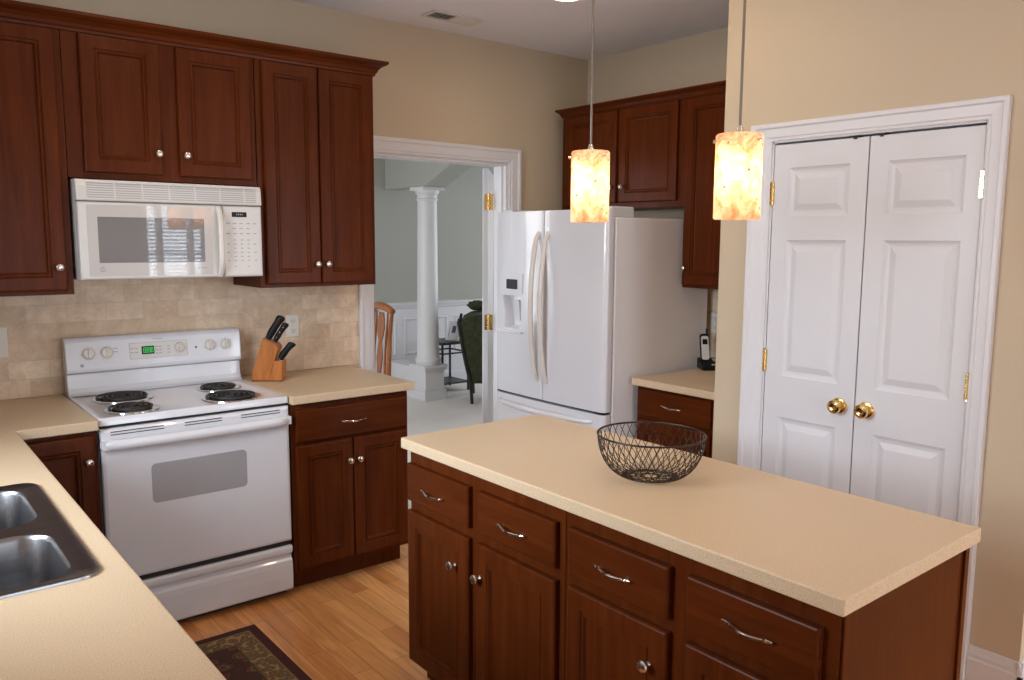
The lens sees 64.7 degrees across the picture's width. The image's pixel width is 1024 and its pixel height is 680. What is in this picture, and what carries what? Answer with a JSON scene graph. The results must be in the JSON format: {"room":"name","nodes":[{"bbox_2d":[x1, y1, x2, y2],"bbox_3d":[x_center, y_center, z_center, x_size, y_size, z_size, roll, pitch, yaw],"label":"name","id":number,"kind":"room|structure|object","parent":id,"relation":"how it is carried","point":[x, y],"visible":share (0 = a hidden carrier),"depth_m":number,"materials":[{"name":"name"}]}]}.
{"room":"kitchen","nodes":[
{"label":"kitchen","id":0,"kind":"room"},
{"bbox_2d":[0,0,587,400],"bbox_3d":[-0.541,-0.375,4.728,5.820,2.773,0.120,-5,9,-39],"label":"wall","id":1,"kind":"structure","parent":0,"point":[435,85],"depth_m":4.59,"materials":[{"name":"beige paint"}]},
{"bbox_2d":[0,327,8,357],"bbox_3d":[-2.159,0.012,3.354,0.116,0.129,0.016,-5,9,-39],"label":"light switch","id":2,"kind":"object","parent":1,"relation":"attached to","point":[3,330],"visible":1,"depth_m":3.38,"materials":[{"name":"white plastic"}]},
{"bbox_2d":[0,21,74,296],"bbox_3d":[-2.192,-0.675,3.002,0.909,1.029,0.394,-5,9,-39],"label":"upper cabinet","id":3,"kind":"object","parent":1,"relation":"attached to","point":[36,245],"visible":1,"depth_m":3.09,"materials":[{"name":"brown wood"}]},
{"bbox_2d":[59,29,256,186],"bbox_3d":[-1.540,-0.965,3.498,0.762,0.568,0.394,-5,9,-39],"label":"upper cabinet","id":4,"kind":"object","parent":1,"relation":"attached to","point":[140,111],"visible":0.94,"depth_m":3.34,"materials":[{"name":"brown wood"}]},
{"bbox_2d":[68,178,262,279],"bbox_3d":[-1.522,-0.476,3.533,0.744,0.400,0.439,-5,9,-39],"label":"microwave","id":5,"kind":"object","parent":4,"relation":"attached to","point":[120,229],"visible":0.98,"depth_m":3.36,"materials":[{"name":"white plastic"}]},
{"bbox_2d":[0,0,388,76],"bbox_3d":[-1.639,-1.261,3.375,2.346,0.066,0.402,-5,9,-39],"label":"crown molding","id":6,"kind":"structure","parent":4,"relation":"attached to","point":[14,11],"depth_m":3.35,"materials":[{"name":"brown wood"}]},
{"bbox_2d":[0,277,358,399],"bbox_3d":[-1.762,-0.037,3.688,2.372,0.511,0.008,-5,9,-39],"label":"backsplash","id":7,"kind":"structure","parent":1,"relation":"attached to","point":[37,325],"depth_m":3.79,"materials":[{"name":"tile"}]},
{"bbox_2d":[285,314,298,336],"bbox_3d":[-1.135,-0.073,4.186,0.072,0.117,0.008,-5,9,-39],"label":"wall outlet","id":8,"kind":"object","parent":1,"relation":"attached to","point":[292,320],"visible":0.99,"depth_m":4.18,"materials":[{"name":"white plastic"}]},
{"bbox_2d":[290,318,295,323],"bbox_3d":[-1.133,-0.099,4.180,0.034,0.032,0.002,-5,9,-39],"label":"socket","id":9,"kind":"object","parent":8,"relation":"attached to","point":[292,320],"depth_m":4.18,"materials":[{"name":"white plastic"}]},
{"bbox_2d":[290,328,295,333],"bbox_3d":[-1.133,-0.048,4.187,0.034,0.032,0.002,-5,9,-39],"label":"socket","id":10,"kind":"object","parent":8,"relation":"attached to","point":[292,330],"depth_m":4.19,"materials":[{"name":"white plastic"}]},
{"bbox_2d":[234,58,375,287],"bbox_3d":[-1.011,-0.785,3.954,0.598,1.029,0.394,-5,9,-39],"label":"upper cabinet","id":11,"kind":"object","parent":1,"relation":"attached to","point":[314,144],"visible":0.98,"depth_m":3.81,"materials":[{"name":"brown wood"}]},
{"bbox_2d":[358,135,521,370],"bbox_3d":[-0.394,-0.070,4.792,1.138,2.153,0.026,-5,9,-39],"label":"trim","id":12,"kind":"structure","parent":1,"relation":"attached to","point":[382,144],"depth_m":4.59,"materials":[{"name":"white paint"}]},
{"bbox_2d":[372,152,507,421],"bbox_3d":[-0.443,-0.034,4.851,0.964,2.068,0.124,-5,9,-39],"label":"trim","id":13,"kind":"structure","parent":1,"relation":"attached to","point":[500,186],"depth_m":5.02,"materials":[{"name":"white paint"}]},
{"bbox_2d":[482,168,493,423],"bbox_3d":[-0.159,-0.113,5.553,0.066,2.032,0.766,0,7,0],"label":"door","id":14,"kind":"structure","parent":1,"relation":"in","point":[488,177],"depth_m":5.22,"materials":[{"name":"white paint"}]},
{"bbox_2d":[178,508,429,679],"bbox_3d":[1.548,1.380,2.338,5.820,0.100,6.660,-5,9,-39],"label":"floor","id":15,"kind":"structure","parent":0,"point":[354,625],"depth_m":3.38,"materials":[{"name":"brown wood"}]},
{"bbox_2d":[24,431,101,531],"bbox_3d":[-1.875,0.755,3.252,0.290,0.874,0.691,-5,9,-39],"label":"base cabinet","id":16,"kind":"object","parent":15,"relation":"on","point":[72,459],"visible":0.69,"depth_m":3.02,"materials":[{"name":"brown wood"}]},
{"bbox_2d":[62,327,292,621],"bbox_3d":[-1.450,0.575,3.553,0.764,1.163,0.668,-5,9,-39],"label":"electric stove","id":17,"kind":"object","parent":15,"relation":"on","point":[194,462],"visible":0.94,"depth_m":3.40,"materials":[{"name":"white metal"}]},
{"bbox_2d":[67,379,287,426],"bbox_3d":[-1.453,0.258,3.521,0.762,0.030,0.575,-5,9,-39],"label":"cooktop","id":18,"kind":"object","parent":17,"relation":"in","point":[150,404],"depth_m":3.43,"materials":[{"name":"white metal"}]},
{"bbox_2d":[195,624,311,679],"bbox_3d":[-0.884,1.272,2.643,0.620,0.010,1.350,-5,9,-39],"label":"rug","id":19,"kind":"object","parent":15,"relation":"on","point":[245,653],"visible":0.45,"depth_m":3.09,"materials":[{"name":"brown fabric"}]},
{"bbox_2d":[286,391,407,587],"bbox_3d":[-0.929,0.667,4.014,0.598,0.874,0.691,-5,9,-39],"label":"base cabinet","id":20,"kind":"object","parent":15,"relation":"on","point":[349,480],"visible":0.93,"depth_m":3.75,"materials":[{"name":"brown wood"}]},
{"bbox_2d":[241,365,414,404],"bbox_3d":[-0.922,0.211,3.971,0.627,0.038,0.664,-5,9,-39],"label":"countertop","id":21,"kind":"structure","parent":20,"relation":"on","point":[339,382],"depth_m":3.85,"materials":[{"name":"beige laminate"}]},
{"bbox_2d":[251,337,285,380],"bbox_3d":[-1.183,0.090,3.925,0.153,0.209,0.090,0,7,-2],"label":"knife block","id":22,"kind":"object","parent":21,"relation":"on","point":[267,366],"visible":0.92,"depth_m":3.88,"materials":[{"name":"orange wood"}]},
{"bbox_2d":[265,315,284,340],"bbox_3d":[-1.139,-0.058,3.890,0.098,0.123,0.025,0,7,-2],"label":"kitchen knife","id":23,"kind":"object","parent":22,"relation":"on","point":[279,319],"visible":1,"depth_m":3.88,"materials":[{"name":"black plastic"}]},
{"bbox_2d":[273,323,288,342],"bbox_3d":[-1.116,-0.034,3.903,0.081,0.100,0.021,0,7,-2],"label":"kitchen knife","id":24,"kind":"object","parent":22,"relation":"in","point":[284,326],"visible":1,"depth_m":3.90,"materials":[{"name":"black plastic"}]},
{"bbox_2d":[277,342,295,360],"bbox_3d":[-1.087,0.055,3.906,0.089,0.094,0.025,0,7,-2],"label":"kitchen knife","id":25,"kind":"object","parent":22,"relation":"on","point":[290,345],"visible":1,"depth_m":3.90,"materials":[{"name":"black plastic"}]},
{"bbox_2d":[407,452,566,679],"bbox_3d":[0.102,0.830,2.745,0.636,0.874,0.802,-5,9,-39],"label":"base cabinet","id":26,"kind":"object","parent":15,"relation":"on","point":[487,560],"visible":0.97,"depth_m":2.52,"materials":[{"name":"brown wood"}]},
{"bbox_2d":[497,206,707,438],"bbox_3d":[0.474,0.135,4.733,0.920,1.772,0.908,-5,9,-39],"label":"refrigerator","id":27,"kind":"object","parent":15,"relation":"on","point":[585,310],"visible":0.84,"depth_m":4.34,"materials":[{"name":"white metal"}]},
{"bbox_2d":[637,386,713,457],"bbox_3d":[1.106,0.662,4.265,0.723,0.848,0.646,-5,9,-39],"label":"base cabinet","id":28,"kind":"object","parent":15,"relation":"on","point":[655,405],"visible":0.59,"depth_m":4.06,"materials":[{"name":"brown wood"}]},
{"bbox_2d":[632,368,714,399],"bbox_3d":[1.107,0.222,4.211,0.714,0.038,0.650,-5,9,-39],"label":"countertop","id":29,"kind":"structure","parent":28,"relation":"on","point":[696,382],"depth_m":4.13,"materials":[{"name":"beige laminate"}]},
{"bbox_2d":[697,329,715,370],"bbox_3d":[1.114,0.052,4.518,0.130,0.222,0.129,0,7,-2],"label":"cordless phone","id":30,"kind":"object","parent":29,"relation":"on","point":[705,362],"visible":0.94,"depth_m":4.52,"materials":[{"name":"black plastic"}]},
{"bbox_2d":[565,512,969,679],"bbox_3d":[0.610,0.910,2.123,0.636,0.874,0.808,-5,9,-39],"label":"base cabinet","id":31,"kind":"object","parent":15,"relation":"on","point":[637,609],"visible":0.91,"depth_m":1.88,"materials":[{"name":"brown wood"}]},
{"bbox_2d":[401,414,980,616],"bbox_3d":[0.374,0.415,2.385,0.639,0.038,1.631,-5,9,-39],"label":"countertop","id":32,"kind":"structure","parent":31,"relation":"on","point":[835,552],"depth_m":2.06,"materials":[{"name":"beige laminate"}]},
{"bbox_2d":[597,421,706,482],"bbox_3d":[0.402,0.334,2.348,0.314,0.130,0.314,-5,9,-39],"label":"wire basket","id":33,"kind":"object","parent":32,"relation":"on","point":[625,473],"visible":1,"depth_m":2.35,"materials":[{"name":"brown metal"}]},
{"bbox_3d":[-0.684,1.025,1.126,0.651,0.874,0.876,-5,9,-39],"label":"base cabinet","id":34,"kind":"object","parent":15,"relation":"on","visible":0},
{"bbox_2d":[0,394,225,679],"bbox_3d":[-1.308,0.449,2.019,0.915,0.038,3.231,-5,9,-39],"label":"countertop","id":35,"kind":"structure","parent":34,"relation":"on","point":[109,624],"depth_m":1.47,"materials":[{"name":"beige laminate"}]},
{"bbox_2d":[0,483,100,598],"bbox_3d":[-1.288,0.392,1.780,0.538,0.487,0.799,-5,9,-39],"label":"sink","id":36,"kind":"object","parent":35,"relation":"in","point":[39,550],"visible":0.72,"depth_m":1.86,"materials":[{"name":"silver metal"}]},
{"bbox_2d":[374,158,384,188],"bbox_3d":[-2.621,-1.764,7.274,3.336,0.659,0.058,-5,9,-39],"label":"wall","id":37,"kind":"structure","parent":0,"point":[379,163],"depth_m":8.28,"materials":[{"name":"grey paint"}]},
{"bbox_2d":[386,359,415,395],"bbox_3d":[-1.090,0.393,8.490,0.248,0.322,0.485,-5,9,-39],"label":"wall","id":38,"kind":"structure","parent":0,"point":[400,368],"depth_m":8.40,"materials":[{"name":"white paint"}]},
{"bbox_2d":[409,363,447,401],"bbox_3d":[-0.844,0.417,8.188,0.280,0.352,0.289,-5,9,-39],"label":"pedestal","id":39,"kind":"object","parent":38,"relation":"attached to","point":[429,380],"depth_m":8.10,"materials":[{"name":"white paint"}]},
{"bbox_2d":[410,186,443,365],"bbox_3d":[-0.842,-0.631,8.065,0.264,1.755,0.264,-5,9,-39],"label":"column","id":40,"kind":"structure","parent":39,"relation":"on","point":[427,250],"depth_m":7.99,"materials":[{"name":"white paint"}]},
{"bbox_2d":[384,159,471,189],"bbox_3d":[-0.182,-1.730,7.119,0.248,0.659,3.376,-5,9,-39],"label":"ceiling","id":41,"kind":"structure","parent":0,"point":[399,174],"depth_m":7.85,"materials":[{"name":"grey paint"}]},
{"bbox_2d":[374,166,493,308],"bbox_3d":[-1.529,-0.832,8.392,6.500,2.773,0.100,-5,9,-39],"label":"wall","id":42,"kind":"structure","parent":0,"point":[460,204],"depth_m":8.90,"materials":[{"name":"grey paint"}]},
{"bbox_2d":[375,305,475,373],"bbox_3d":[-1.496,0.123,8.461,6.280,0.860,0.022,-5,9,-39],"label":"wainscoting","id":43,"kind":"structure","parent":42,"relation":"attached to","point":[404,332],"depth_m":8.77,"materials":[{"name":"white paint"}]},
{"bbox_2d":[376,298,481,309],"bbox_3d":[-1.488,-0.340,8.398,6.280,0.065,0.039,-5,9,-39],"label":"trim","id":44,"kind":"structure","parent":42,"relation":"attached to","point":[399,305],"depth_m":8.96,"materials":[{"name":"white paint"}]},
{"bbox_2d":[444,368,466,379],"bbox_3d":[-1.492,0.481,8.498,6.280,0.140,0.014,-5,9,-39],"label":"baseboard","id":45,"kind":"structure","parent":42,"relation":"attached to","point":[458,373],"depth_m":9.20,"materials":[{"name":"white paint"}]},
{"bbox_2d":[407,382,481,507],"bbox_3d":[-0.454,0.763,7.243,6.500,0.100,3.540,-5,9,-39],"label":"floor","id":46,"kind":"structure","parent":0,"point":[456,411],"depth_m":7.54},
{"bbox_2d":[374,302,395,375],"bbox_3d":[-1.265,0.234,6.655,0.482,1.088,0.491,-4,8,-29],"label":"dining chair","id":47,"kind":"object","parent":46,"relation":"on","point":[379,324],"visible":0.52,"depth_m":6.63,"materials":[{"name":"brown wood"}]},
{"bbox_2d":[439,338,468,389],"bbox_3d":[-0.705,0.265,8.687,0.354,0.532,0.364,-5,9,-39],"label":"side table","id":48,"kind":"object","parent":46,"relation":"on","point":[448,380],"visible":0.34,"depth_m":8.62,"materials":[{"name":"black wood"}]},
{"bbox_2d":[445,321,458,340],"bbox_3d":[-0.622,-0.095,8.617,0.150,0.200,0.109,4,8,24],"label":"picture frame","id":49,"kind":"object","parent":48,"relation":"on","point":[452,334],"visible":0.91,"depth_m":8.62,"materials":[{"name":"white paint"}]},
{"bbox_2d":[444,377,465,382],"bbox_3d":[-0.707,0.438,8.709,0.314,0.012,0.324,-5,9,-39],"label":"shelf","id":50,"kind":"object","parent":48,"relation":"attached to","point":[446,379],"depth_m":8.69,"materials":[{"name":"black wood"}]},
{"bbox_2d":[457,310,481,403],"bbox_3d":[-0.128,0.158,8.170,0.834,0.881,0.595,0,7,-1],"label":"armchair","id":51,"kind":"object","parent":46,"relation":"on","point":[469,327],"visible":0.34,"depth_m":7.87,"materials":[{"name":"green fabric"}]},
{"bbox_2d":[467,300,481,310],"bbox_3d":[-0.344,-0.351,8.254,0.212,0.110,0.263,-5,9,-39],"label":"cushion","id":52,"kind":"object","parent":51,"relation":"on","point":[475,304],"visible":0.68,"depth_m":8.18,"materials":[{"name":"green fabric"}]},
{"bbox_2d":[290,0,728,59],"bbox_3d":[1.585,-1.468,1.964,5.820,0.100,6.600,-5,9,-39],"label":"ceiling","id":53,"kind":"structure","parent":0,"point":[561,28],"depth_m":4.33,"materials":[{"name":"paint"}]},
{"bbox_2d":[421,9,484,26],"bbox_3d":[-0.314,-1.712,4.307,0.323,0.012,0.140,-5,9,-39],"label":"ceiling vent","id":54,"kind":"object","parent":53,"relation":"in","point":[436,14],"visible":1,"depth_m":4.30,"materials":[{"name":"white metal"}]},
{"bbox_2d":[553,0,579,1],"bbox_3d":[0.267,-1.663,3.912,0.192,0.005,0.192,-5,9,-39],"label":"recessed light","id":55,"kind":"object","parent":53,"relation":"in","point":[553,0],"visible":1,"depth_m":3.98,"materials":[{"name":"white paint"}]},
{"bbox_2d":[568,0,609,222],"bbox_3d":[0.241,-0.915,2.398,0.128,1.120,0.132,-5,9,-39],"label":"pendant lamp","id":56,"kind":"object","parent":53,"relation":"hanging from","point":[590,167],"visible":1,"depth_m":2.41,"materials":[{"name":"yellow glass"}]},
{"bbox_2d":[713,0,763,219],"bbox_3d":[0.576,-0.862,1.989,0.128,1.120,0.132,-5,9,-39],"label":"pendant lamp","id":57,"kind":"object","parent":53,"relation":"hanging from","point":[738,154],"visible":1,"depth_m":2.00,"materials":[{"name":"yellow glass"}]},
{"bbox_2d":[587,27,727,218],"bbox_3d":[1.116,-0.373,4.796,0.100,2.773,1.863,-5,9,-39],"label":"wall","id":58,"kind":"structure","parent":0,"point":[698,59],"depth_m":4.86,"materials":[{"name":"beige paint"}]},
{"bbox_2d":[562,98,687,210],"bbox_3d":[0.732,-1.074,4.814,0.369,0.585,0.979,-5,9,-39],"label":"upper cabinet","id":59,"kind":"object","parent":58,"relation":"attached to","point":[646,144],"visible":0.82,"depth_m":4.60,"materials":[{"name":"brown wood"}]},
{"bbox_2d":[555,80,725,118],"bbox_3d":[0.937,-1.344,4.540,0.355,0.050,1.681,-5,9,-39],"label":"crown molding","id":60,"kind":"structure","parent":59,"relation":"attached to","point":[720,86],"depth_m":4.50,"materials":[{"name":"brown wood"}]},
{"bbox_2d":[680,92,725,288],"bbox_3d":[1.249,-0.775,4.207,0.369,1.024,0.661,-5,9,-39],"label":"upper cabinet","id":61,"kind":"object","parent":58,"relation":"attached to","point":[699,268],"visible":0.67,"depth_m":4.28,"materials":[{"name":"brown wood"}]},
{"bbox_2d":[706,289,717,356],"bbox_3d":[1.104,-0.097,4.757,0.008,0.456,1.562,-5,9,-39],"label":"backsplash","id":62,"kind":"structure","parent":58,"relation":"attached to","point":[712,298],"depth_m":4.68,"materials":[{"name":"stone"}]},
{"bbox_2d":[710,313,716,332],"bbox_3d":[1.172,-0.097,4.659,0.008,0.117,0.072,-5,9,-39],"label":"wall outlet","id":63,"kind":"object","parent":58,"relation":"attached to","point":[713,324],"visible":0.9,"depth_m":4.67,"materials":[{"name":"white plastic"}]},
{"bbox_2d":[712,0,1023,661],"bbox_3d":[2.254,-0.247,3.831,2.420,2.773,1.282,-5,9,-39],"label":"wall","id":64,"kind":"structure","parent":0,"point":[804,59],"depth_m":2.84,"materials":[{"name":"beige paint"}]},
{"bbox_2d":[761,135,870,493],"bbox_3d":[1.182,0.202,3.270,0.084,1.982,0.414,-5,9,-39],"label":"door","id":65,"kind":"structure","parent":64,"relation":"in","point":[819,189],"depth_m":3.22,"materials":[{"name":"white paint"}]},
{"bbox_2d":[737,95,1012,679],"bbox_3d":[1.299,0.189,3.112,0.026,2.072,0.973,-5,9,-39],"label":"trim","id":66,"kind":"structure","parent":64,"relation":"attached to","point":[997,110],"depth_m":2.81,"materials":[{"name":"white paint"}]},
{"bbox_2d":[850,125,986,520],"bbox_3d":[1.446,0.243,2.947,0.084,1.982,0.414,-5,9,-39],"label":"door","id":67,"kind":"structure","parent":64,"relation":"in","point":[925,188],"depth_m":2.91,"materials":[{"name":"white paint"}]},
{"bbox_2d":[965,644,1023,679],"bbox_3d":[1.659,1.177,2.789,0.014,0.195,0.172,-5,9,-39],"label":"baseboard","id":68,"kind":"structure","parent":64,"relation":"attached to","point":[981,664],"depth_m":2.79,"materials":[{"name":"white paint"}]},
{"bbox_2d":[1017,659,1023,679],"bbox_3d":[2.649,1.097,3.485,2.434,0.195,0.014,-5,9,-39],"label":"baseboard","id":69,"kind":"structure","parent":64,"relation":"attached to","point":[1022,661],"depth_m":2.72,"materials":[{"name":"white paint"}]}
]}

